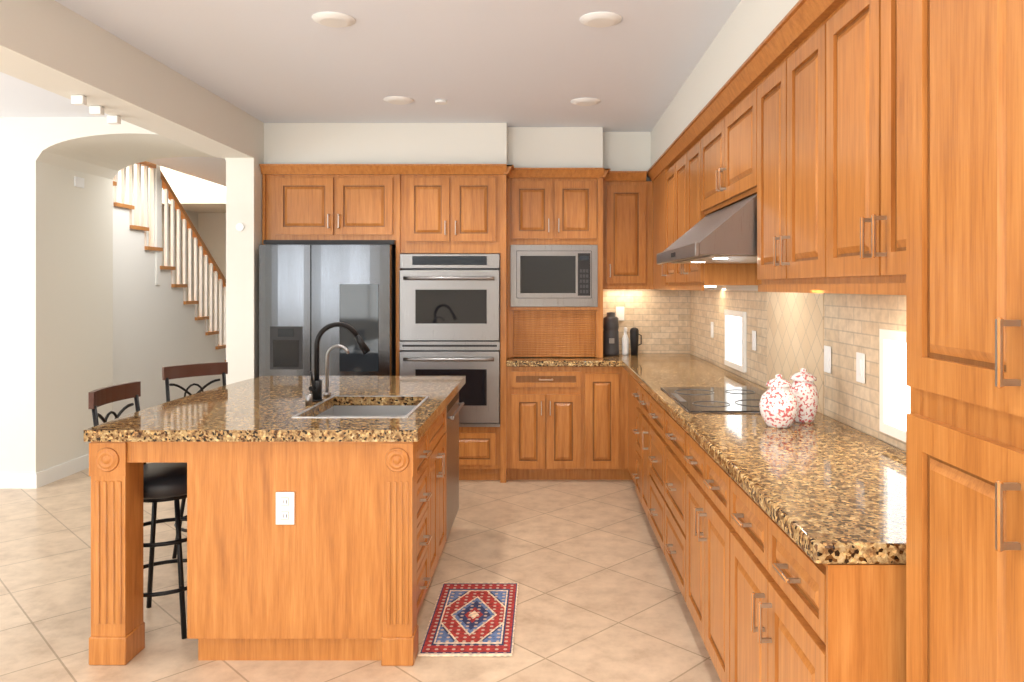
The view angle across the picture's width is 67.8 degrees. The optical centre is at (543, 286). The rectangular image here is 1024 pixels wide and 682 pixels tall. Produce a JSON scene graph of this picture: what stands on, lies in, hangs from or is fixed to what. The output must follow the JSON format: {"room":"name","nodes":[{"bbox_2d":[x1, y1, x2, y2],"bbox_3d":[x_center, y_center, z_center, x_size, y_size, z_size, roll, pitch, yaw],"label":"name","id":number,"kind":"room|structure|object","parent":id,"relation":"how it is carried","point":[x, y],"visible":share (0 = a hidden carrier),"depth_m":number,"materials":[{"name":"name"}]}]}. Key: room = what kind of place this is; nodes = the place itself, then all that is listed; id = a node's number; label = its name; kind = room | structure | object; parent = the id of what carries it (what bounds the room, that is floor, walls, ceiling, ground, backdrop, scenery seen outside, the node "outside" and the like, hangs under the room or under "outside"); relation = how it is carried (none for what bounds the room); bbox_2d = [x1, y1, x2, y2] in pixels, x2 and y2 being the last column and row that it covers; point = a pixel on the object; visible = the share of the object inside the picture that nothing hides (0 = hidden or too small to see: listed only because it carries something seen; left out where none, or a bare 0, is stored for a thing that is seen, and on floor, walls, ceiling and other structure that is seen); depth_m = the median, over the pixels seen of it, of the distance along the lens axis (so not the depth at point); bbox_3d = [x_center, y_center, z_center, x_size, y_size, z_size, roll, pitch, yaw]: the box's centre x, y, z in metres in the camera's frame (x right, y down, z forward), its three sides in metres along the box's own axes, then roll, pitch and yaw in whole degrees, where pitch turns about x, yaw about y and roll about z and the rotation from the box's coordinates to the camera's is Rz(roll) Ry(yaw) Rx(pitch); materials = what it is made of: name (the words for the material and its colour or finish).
{"room":"kitchen","nodes":[
{"label":"kitchen","id":0,"kind":"room"},
{"bbox_2d":[0,117,225,472],"bbox_3d":[-4.420,0.115,6.100,4.160,2.730,1.000,0,0,0],"label":"wall","id":1,"kind":"structure","parent":0,"point":[56,295],"depth_m":5.75,"materials":[{"name":"beige paint"}]},
{"bbox_2d":[0,472,39,488],"bbox_3d":[-5.098,1.425,5.592,2.745,0.110,0.015,0,0,0],"label":"baseboard","id":2,"kind":"structure","parent":1,"relation":"attached to","point":[37,479],"depth_m":5.59,"materials":[{"name":"white wood"}]},
{"bbox_2d":[40,454,88,486],"bbox_3d":[-3.733,1.425,6.105,0.015,0.110,0.990,0,0,0],"label":"baseboard","id":3,"kind":"structure","parent":1,"relation":"attached to","point":[52,474],"depth_m":5.90,"materials":[{"name":"white wood"}]},
{"bbox_2d":[74,176,83,187],"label":"thermostat","id":4,"kind":"object","parent":1,"relation":"attached to","point":[78,181],"depth_m":6.09,"materials":[{"name":"white plastic"}]},
{"bbox_2d":[118,164,198,315],"bbox_3d":[-5.100,-1.170,8.785,0.200,5.300,4.410,0,0,0],"label":"wall","id":5,"kind":"structure","parent":0,"point":[194,216],"depth_m":10.13,"materials":[{"name":"beige paint"}]},
{"bbox_2d":[147,161,219,184],"bbox_3d":[-3.955,-2.535,8.785,0.010,2.570,4.410,0,0,0],"label":"wall","id":6,"kind":"structure","parent":0,"point":[147,161],"depth_m":10.06,"materials":[{"name":"beige paint"}]},
{"bbox_2d":[199,213,225,344],"bbox_3d":[-1.985,-1.170,11.100,6.430,5.300,0.200,0,0,0],"label":"wall","id":7,"kind":"structure","parent":0,"point":[210,228],"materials":[{"name":"beige paint"}]},
{"bbox_2d":[226,117,263,384],"bbox_3d":[-2.238,0.115,5.975,0.205,2.730,0.750,0,0,0],"label":"wall","id":8,"kind":"structure","parent":0,"point":[244,191],"depth_m":5.60,"materials":[{"name":"beige paint"}]},
{"bbox_2d":[236,223,243,230],"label":"thermostat","id":9,"kind":"object","parent":8,"relation":"attached to","point":[240,227],"depth_m":5.59,"materials":[{"name":"white plastic"}]},
{"bbox_2d":[0,463,720,681],"bbox_3d":[-2.635,1.540,4.100,8.130,0.120,14.200,0,0,0],"label":"floor","id":10,"kind":"structure","parent":0,"point":[584,564],"depth_m":3.64,"materials":[{"name":"tile"}]},
{"bbox_2d":[88,381,186,638],"bbox_3d":[-1.693,0.961,3.360,0.476,1.042,0.430,0,0,0],"label":"bar stool","id":11,"kind":"object","parent":10,"relation":"on","point":[163,482],"visible":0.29,"depth_m":3.25,"materials":[{"name":"black metal"}]},
{"bbox_2d":[113,161,225,419],"bbox_3d":[-4.482,0.005,8.800,1.025,2.950,4.380,0,0,0],"label":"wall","id":12,"kind":"structure","parent":10,"relation":"on","point":[159,323],"depth_m":7.94,"materials":[{"name":"white paint"}]},
{"bbox_2d":[162,362,227,558],"bbox_3d":[-1.833,0.961,4.209,0.525,1.042,0.517,0,0,0],"label":"bar stool","id":13,"kind":"object","parent":10,"relation":"on","point":[190,370],"visible":0.21,"depth_m":4.30,"materials":[{"name":"black metal"}]},
{"bbox_2d":[84,380,465,665],"bbox_3d":[-1.134,1.041,3.830,1.295,0.878,1.747,0,0,0],"label":"kitchen island","id":14,"kind":"object","parent":10,"relation":"on","point":[316,538],"depth_m":2.99,"materials":[{"name":"brown wood"}]},
{"bbox_2d":[84,376,465,439],"bbox_3d":[-1.153,0.578,3.853,1.326,0.044,1.804,0,0,0],"label":"island countertop","id":15,"kind":"structure","parent":14,"relation":"on","point":[262,407],"depth_m":3.36,"materials":[{"name":"brown stone"}]},
{"bbox_2d":[305,322,369,404],"bbox_3d":[-1.002,0.363,3.719,0.266,0.382,0.319,0,0,0],"label":"faucet","id":16,"kind":"object","parent":15,"relation":"on","point":[315,388],"visible":1,"depth_m":3.70,"materials":[{"name":"black metal"}]},
{"bbox_2d":[292,396,429,417],"bbox_3d":[-0.825,0.678,3.545,0.494,0.253,0.634,0,0,0],"label":"sink","id":17,"kind":"object","parent":15,"relation":"in","point":[370,412],"visible":0.19,"depth_m":3.86,"materials":[{"name":"silver metal"}]},
{"bbox_2d":[259,240,395,376],"bbox_3d":[-1.613,0.564,5.947,0.981,1.832,0.747,0,0,0],"label":"refrigerator","id":18,"kind":"object","parent":10,"relation":"on","point":[309,290],"visible":0.62,"depth_m":5.59,"materials":[{"name":"grey metal"}]},
{"bbox_2d":[418,582,518,656],"bbox_3d":[-0.315,1.475,3.415,0.380,0.008,0.750,0,0,0],"label":"rug","id":19,"kind":"object","parent":10,"relation":"on","point":[472,619],"visible":1,"depth_m":3.35,"materials":[{"name":"fabric"}]},
{"bbox_2d":[459,412,502,482],"bbox_3d":[-0.710,1.268,6.051,0.759,0.423,0.602,0,0,0],"label":"base cabinet","id":20,"kind":"object","parent":10,"relation":"on","point":[480,448],"depth_m":5.75,"materials":[{"name":"brown wood"}]},
{"bbox_2d":[399,254,499,426],"bbox_3d":[-0.710,0.402,5.962,0.753,1.303,0.637,0,0,0],"label":"double oven","id":21,"kind":"object","parent":20,"relation":"in","point":[449,314],"visible":0.96,"depth_m":5.71,"materials":[{"name":"grey metal"}]},
{"bbox_2d":[503,356,594,482],"bbox_3d":[0.041,1.041,6.051,0.653,0.878,0.602,0,0,0],"label":"base cabinet","id":22,"kind":"object","parent":10,"relation":"on","point":[563,423],"depth_m":5.75,"materials":[{"name":"brown wood"}]},
{"bbox_2d":[506,355,617,366],"bbox_3d":[0.137,0.578,6.038,0.840,0.045,0.636,0,0,0],"label":"countertop","id":23,"kind":"structure","parent":22,"relation":"on","point":[607,361],"depth_m":5.72,"materials":[{"name":"stone"}]},
{"bbox_2d":[591,356,622,479],"bbox_3d":[0.393,1.041,6.051,0.348,0.878,0.602,0,0,0],"label":"base cabinet","id":24,"kind":"object","parent":10,"relation":"on","point":[608,380],"depth_m":5.75,"materials":[{"name":"brown wood"}]},
{"bbox_2d":[623,368,632,479],"bbox_3d":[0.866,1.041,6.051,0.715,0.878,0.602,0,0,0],"label":"base cabinet","id":25,"kind":"object","parent":10,"relation":"on","point":[626,475],"depth_m":5.77,"materials":[{"name":"brown wood"}]},
{"bbox_2d":[632,377,639,499],"bbox_3d":[0.921,1.041,4.933,0.612,0.878,0.358,0,0,0],"label":"base cabinet","id":26,"kind":"object","parent":10,"relation":"on","point":[635,385],"depth_m":5.07,"materials":[{"name":"brown wood"}]},
{"bbox_2d":[640,385,643,508],"bbox_3d":[0.921,1.041,4.640,0.612,0.878,0.360,0,0,0],"label":"base cabinet","id":27,"kind":"object","parent":10,"relation":"on","point":[641,388],"depth_m":4.78,"materials":[{"name":"brown wood"}]},
{"bbox_2d":[644,389,659,543],"bbox_3d":[0.921,1.041,4.203,0.612,0.878,0.646,0,0,0],"label":"base cabinet","id":28,"kind":"object","parent":10,"relation":"on","point":[651,406],"depth_m":4.32,"materials":[{"name":"brown wood"}]},
{"bbox_2d":[660,405,679,588],"bbox_3d":[0.921,1.041,3.557,0.612,0.878,0.646,0,0,0],"label":"base cabinet","id":29,"kind":"object","parent":10,"relation":"on","point":[669,428],"depth_m":3.70,"materials":[{"name":"brown wood"}]},
{"bbox_2d":[680,426,719,677],"bbox_3d":[0.921,1.041,2.877,0.612,0.878,0.846,0,0,0],"label":"base cabinet","id":30,"kind":"object","parent":10,"relation":"on","point":[699,472],"depth_m":2.95,"materials":[{"name":"brown wood"}]},
{"bbox_2d":[720,467,905,681],"bbox_3d":[0.921,1.041,2.117,0.612,0.878,0.938,0,0,0],"label":"base cabinet","id":31,"kind":"object","parent":10,"relation":"on","point":[786,616],"depth_m":1.87,"materials":[{"name":"brown wood"}]},
{"bbox_2d":[614,353,905,563],"bbox_3d":[0.891,0.578,3.998,0.669,0.045,4.716,0,0,0],"label":"countertop","id":32,"kind":"structure","parent":31,"relation":"on","point":[822,489],"depth_m":2.34,"materials":[{"name":"stone"}]},
{"bbox_2d":[603,312,618,355],"bbox_3d":[0.545,0.379,6.189,0.136,0.350,0.158,0,0,0],"label":"bottle","id":33,"kind":"object","parent":32,"relation":"on","point":[610,334],"visible":1,"depth_m":6.15,"materials":[{"name":"grey plastic"}]},
{"bbox_2d":[622,327,628,354],"bbox_3d":[0.665,0.442,6.214,0.056,0.225,0.068,0,0,0],"label":"bottle","id":34,"kind":"object","parent":32,"relation":"on","point":[625,344],"visible":1,"depth_m":6.20,"materials":[{"name":"white plastic"}]},
{"bbox_2d":[630,327,641,354],"bbox_3d":[0.747,0.442,6.190,0.096,0.225,0.071,0,0,0],"label":"tumbler","id":35,"kind":"object","parent":32,"relation":"on","point":[634,337],"visible":1,"depth_m":6.16,"materials":[{"name":"black plastic"}]},
{"bbox_2d":[661,387,763,412],"bbox_3d":[0.895,0.549,3.750,0.518,0.011,0.808,0,0,0],"label":"cooktop","id":36,"kind":"object","parent":32,"relation":"in","point":[717,399],"visible":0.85,"depth_m":3.72,"materials":[{"name":"black glass"}]},
{"bbox_2d":[759,374,798,427],"bbox_3d":[0.935,0.450,3.030,0.152,0.208,0.152,0,0,0],"label":"ginger jar","id":37,"kind":"object","parent":32,"relation":"on","point":[778,405],"visible":1,"depth_m":2.98,"materials":[{"name":"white ceramic"}]},
{"bbox_2d":[789,368,818,422],"bbox_3d":[1.070,0.444,3.140,0.120,0.220,0.120,0,0,0],"label":"ginger jar","id":38,"kind":"object","parent":32,"relation":"on","point":[803,389],"visible":0.94,"depth_m":3.10,"materials":[{"name":"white ceramic"}]},
{"bbox_2d":[906,0,1017,681],"bbox_3d":[0.987,0.265,1.382,0.474,2.430,0.435,0,0,0],"label":"tall cabinet","id":39,"kind":"object","parent":10,"relation":"on","point":[965,337],"depth_m":1.37,"materials":[{"name":"brown wood"}]},
{"bbox_2d":[1018,0,1023,681],"bbox_3d":[0.987,0.265,0.732,0.474,2.430,0.865,0,0,0],"label":"tall cabinet","id":40,"kind":"object","parent":10,"relation":"on","point":[1020,2],"depth_m":1.20,"materials":[{"name":"brown wood"}]},
{"bbox_2d":[0,0,740,185],"bbox_3d":[-2.635,-2.595,4.100,8.130,2.690,14.200,0,0,0],"label":"ceiling","id":41,"kind":"structure","parent":0,"point":[527,63],"depth_m":4.14,"materials":[{"name":"white paint"}]},
{"bbox_2d":[71,95,90,107],"bbox_3d":[-2.309,-0.927,3.780,0.060,0.044,0.040,0,0,0],"label":"spotlight","id":42,"kind":"object","parent":41,"relation":"attached to","point":[78,100],"depth_m":3.76,"materials":[{"name":"white"}]},
{"bbox_2d":[89,106,107,117],"bbox_3d":[-2.349,-0.927,4.000,0.060,0.044,0.040,0,0,0],"label":"spotlight","id":43,"kind":"object","parent":41,"relation":"attached to","point":[94,110],"depth_m":3.98,"materials":[{"name":"white"}]},
{"bbox_2d":[107,115,120,123],"bbox_3d":[-2.385,-0.927,4.220,0.060,0.044,0.040,0,0,0],"label":"spotlight","id":44,"kind":"object","parent":41,"relation":"attached to","point":[112,119],"depth_m":4.20,"materials":[{"name":"white"}]},
{"bbox_2d":[0,0,253,157],"bbox_3d":[-2.268,-1.100,1.300,0.265,0.300,8.600,0,0,0],"label":"beam","id":45,"kind":"structure","parent":41,"relation":"attached to","point":[54,46],"depth_m":3.81,"materials":[{"name":"beige paint"}]},
{"bbox_2d":[312,11,355,27],"bbox_3d":[-0.980,-1.240,3.550,0.200,0.018,0.200,0,0,0],"label":"recessed light","id":46,"kind":"object","parent":41,"relation":"in","point":[333,19],"visible":1,"depth_m":3.52,"materials":[{"name":"white"}]},
{"bbox_2d":[384,96,413,104],"bbox_3d":[-0.970,-1.240,5.080,0.200,0.018,0.200,0,0,0],"label":"recessed light","id":47,"kind":"object","parent":41,"relation":"in","point":[399,100],"visible":1,"depth_m":5.04,"materials":[{"name":"white"}]},
{"bbox_2d":[435,99,446,104],"bbox_3d":[-0.691,-1.239,5.100,0.079,0.019,0.079,0,0,-9],"label":"smoke detector","id":48,"kind":"object","parent":41,"relation":"attached to","point":[439,101],"depth_m":5.07,"materials":[{"name":"white plastic"}]},
{"bbox_2d":[264,123,655,176],"bbox_3d":[-0.651,-1.087,6.080,2.970,0.327,0.560,0,0,0],"label":"wall","id":49,"kind":"structure","parent":41,"relation":"attached to","point":[284,143],"depth_m":5.80,"materials":[{"name":"beige paint"}]},
{"bbox_2d":[571,98,599,105],"bbox_3d":[0.280,-1.240,5.120,0.200,0.018,0.200,0,0,0],"label":"recessed light","id":50,"kind":"object","parent":41,"relation":"in","point":[585,101],"visible":1,"depth_m":5.08,"materials":[{"name":"white"}]},
{"bbox_2d":[579,11,621,27],"bbox_3d":[0.265,-1.240,3.550,0.200,0.018,0.200,0,0,0],"label":"recessed light","id":51,"kind":"object","parent":41,"relation":"in","point":[602,19],"visible":1,"depth_m":3.52,"materials":[{"name":"white"}]},
{"bbox_2d":[648,0,798,176],"bbox_3d":[1.045,-1.087,1.680,0.370,0.327,9.360,0,0,0],"label":"wall","id":52,"kind":"structure","parent":41,"relation":"attached to","point":[749,26],"depth_m":3.69,"materials":[{"name":"beige paint"}]},
{"bbox_2d":[603,177,690,353],"bbox_3d":[-0.555,0.115,6.475,3.570,2.730,0.230,0,0,0],"label":"wall","id":53,"kind":"structure","parent":0,"point":[647,178],"depth_m":6.36,"materials":[{"name":"beige paint"}]},
{"bbox_2d":[263,164,398,247],"bbox_3d":[-1.614,-0.637,6.051,0.987,0.565,0.602,0,0,0],"label":"upper cabinet","id":54,"kind":"object","parent":53,"relation":"attached to","point":[301,201],"depth_m":5.75,"materials":[{"name":"brown wood"}]},
{"bbox_2d":[399,164,506,259],"bbox_3d":[-0.710,-0.587,6.051,0.759,0.665,0.602,0,0,0],"label":"upper cabinet","id":55,"kind":"object","parent":53,"relation":"attached to","point":[444,208],"depth_m":5.75,"materials":[{"name":"brown wood"}]},
{"bbox_2d":[507,168,598,247],"bbox_3d":[0.078,-0.625,6.141,0.681,0.590,0.422,0,0,0],"label":"upper cabinet","id":56,"kind":"object","parent":53,"relation":"attached to","point":[546,206],"depth_m":5.93,"materials":[{"name":"brown wood"}]},
{"bbox_2d":[511,245,597,306],"bbox_3d":[0.079,-0.086,6.085,0.675,0.479,0.389,0,0,0],"label":"microwave","id":57,"kind":"object","parent":56,"relation":"in","point":[554,275],"visible":1,"depth_m":5.90,"materials":[{"name":"grey metal"}]},
{"bbox_2d":[599,172,653,287],"bbox_3d":[0.679,-0.465,6.226,0.428,0.910,0.252,0,0,0],"label":"upper cabinet","id":58,"kind":"object","parent":53,"relation":"attached to","point":[625,198],"depth_m":6.10,"materials":[{"name":"brown wood"}]},
{"bbox_2d":[692,285,905,451],"bbox_3d":[1.330,0.115,1.780,0.200,2.730,9.560,0,0,0],"label":"wall","id":59,"kind":"structure","parent":0,"point":[741,287],"depth_m":4.79,"materials":[{"name":"beige paint"}]},
{"bbox_2d":[652,160,663,287],"bbox_3d":[1.051,-0.465,5.758,0.352,0.910,0.684,0,0,0],"label":"upper cabinet","id":60,"kind":"object","parent":59,"relation":"attached to","point":[658,172],"depth_m":5.81,"materials":[{"name":"brown wood"}]},
{"bbox_2d":[664,148,671,287],"bbox_3d":[1.051,-0.465,5.244,0.352,0.910,0.476,0,0,0],"label":"upper cabinet","id":61,"kind":"object","parent":59,"relation":"attached to","point":[667,159],"depth_m":5.36,"materials":[{"name":"brown wood"}]},
{"bbox_2d":[672,124,751,287],"bbox_3d":[1.051,-0.465,4.692,0.352,0.910,0.884,0,0,0],"label":"upper cabinet","id":62,"kind":"object","parent":59,"relation":"attached to","point":[684,275],"depth_m":4.60,"materials":[{"name":"brown wood"}]},
{"bbox_2d":[696,64,751,215],"bbox_3d":[1.051,-0.660,3.690,0.352,0.520,1.120,0,0,0],"label":"upper cabinet","id":63,"kind":"object","parent":59,"relation":"attached to","point":[724,132],"depth_m":3.65,"materials":[{"name":"brown wood"}]},
{"bbox_2d":[657,194,756,263],"bbox_3d":[0.916,-0.260,3.690,0.588,0.270,1.080,0,0,0],"label":"range hood","id":64,"kind":"object","parent":63,"relation":"attached to","point":[727,234],"visible":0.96,"depth_m":3.17,"materials":[{"name":"silver metal"}]},
{"bbox_2d":[724,309,746,371],"bbox_3d":[1.209,0.333,4.820,0.020,0.365,0.480,0,0,0],"label":"window","id":65,"kind":"structure","parent":59,"relation":"in","point":[735,339],"depth_m":4.79,"materials":[{"name":"white glass"}]},
{"bbox_2d":[603,290,905,450],"bbox_3d":[0.846,0.078,3.983,0.768,0.952,4.754,0,0,0],"label":"backsplash","id":66,"kind":"structure","parent":59,"relation":"attached to","point":[796,332],"depth_m":3.77,"materials":[{"name":"tile"}]},
{"bbox_2d":[616,307,623,320],"bbox_3d":[0.635,0.223,6.345,0.070,0.115,0.006,0,0,0],"label":"electrical outlet plate","id":67,"kind":"object","parent":66,"relation":"attached to","point":[619,310],"depth_m":6.34,"materials":[{"name":"white plastic"}]},
{"bbox_2d":[711,322,713,337],"bbox_3d":[1.214,0.310,5.500,0.009,0.114,0.072,0,0,0],"label":"electrical outlet plate","id":68,"kind":"object","parent":66,"relation":"attached to","point":[712,323],"depth_m":5.47,"materials":[{"name":"white plastic"}]},
{"bbox_2d":[752,330,755,350],"bbox_3d":[1.214,0.310,4.400,0.009,0.114,0.072,0,0,0],"label":"electrical outlet plate","id":69,"kind":"object","parent":66,"relation":"attached to","point":[753,332],"depth_m":4.39,"materials":[{"name":"white plastic"}]},
{"bbox_2d":[824,345,830,372],"bbox_3d":[1.214,0.310,3.260,0.009,0.114,0.072,0,0,0],"label":"electrical outlet plate","id":70,"kind":"object","parent":66,"relation":"attached to","point":[827,349],"depth_m":3.25,"materials":[{"name":"white plastic"}]},
{"bbox_2d":[856,352,864,383],"bbox_3d":[1.214,0.310,2.920,0.009,0.114,0.072,0,0,0],"label":"electrical outlet plate","id":71,"kind":"object","parent":66,"relation":"attached to","point":[860,367],"depth_m":2.91,"materials":[{"name":"white plastic"}]},
{"bbox_2d":[752,0,811,287],"bbox_3d":[1.051,-0.465,2.716,0.352,0.910,0.829,0,0,0],"label":"upper cabinet","id":72,"kind":"object","parent":59,"relation":"attached to","point":[797,125],"depth_m":2.76,"materials":[{"name":"brown wood"}]},
{"bbox_2d":[812,0,905,287],"bbox_3d":[1.051,-0.465,2.014,0.352,0.910,0.829,0,0,0],"label":"upper cabinet","id":73,"kind":"object","parent":59,"relation":"attached to","point":[859,46],"depth_m":2.12,"materials":[{"name":"brown wood"}]},
{"bbox_2d":[879,329,909,441],"bbox_3d":[1.209,0.333,2.450,0.020,0.365,0.540,0,0,0],"label":"window","id":74,"kind":"structure","parent":59,"relation":"in","point":[894,399],"depth_m":2.63,"materials":[{"name":"white glass"}]}
]}

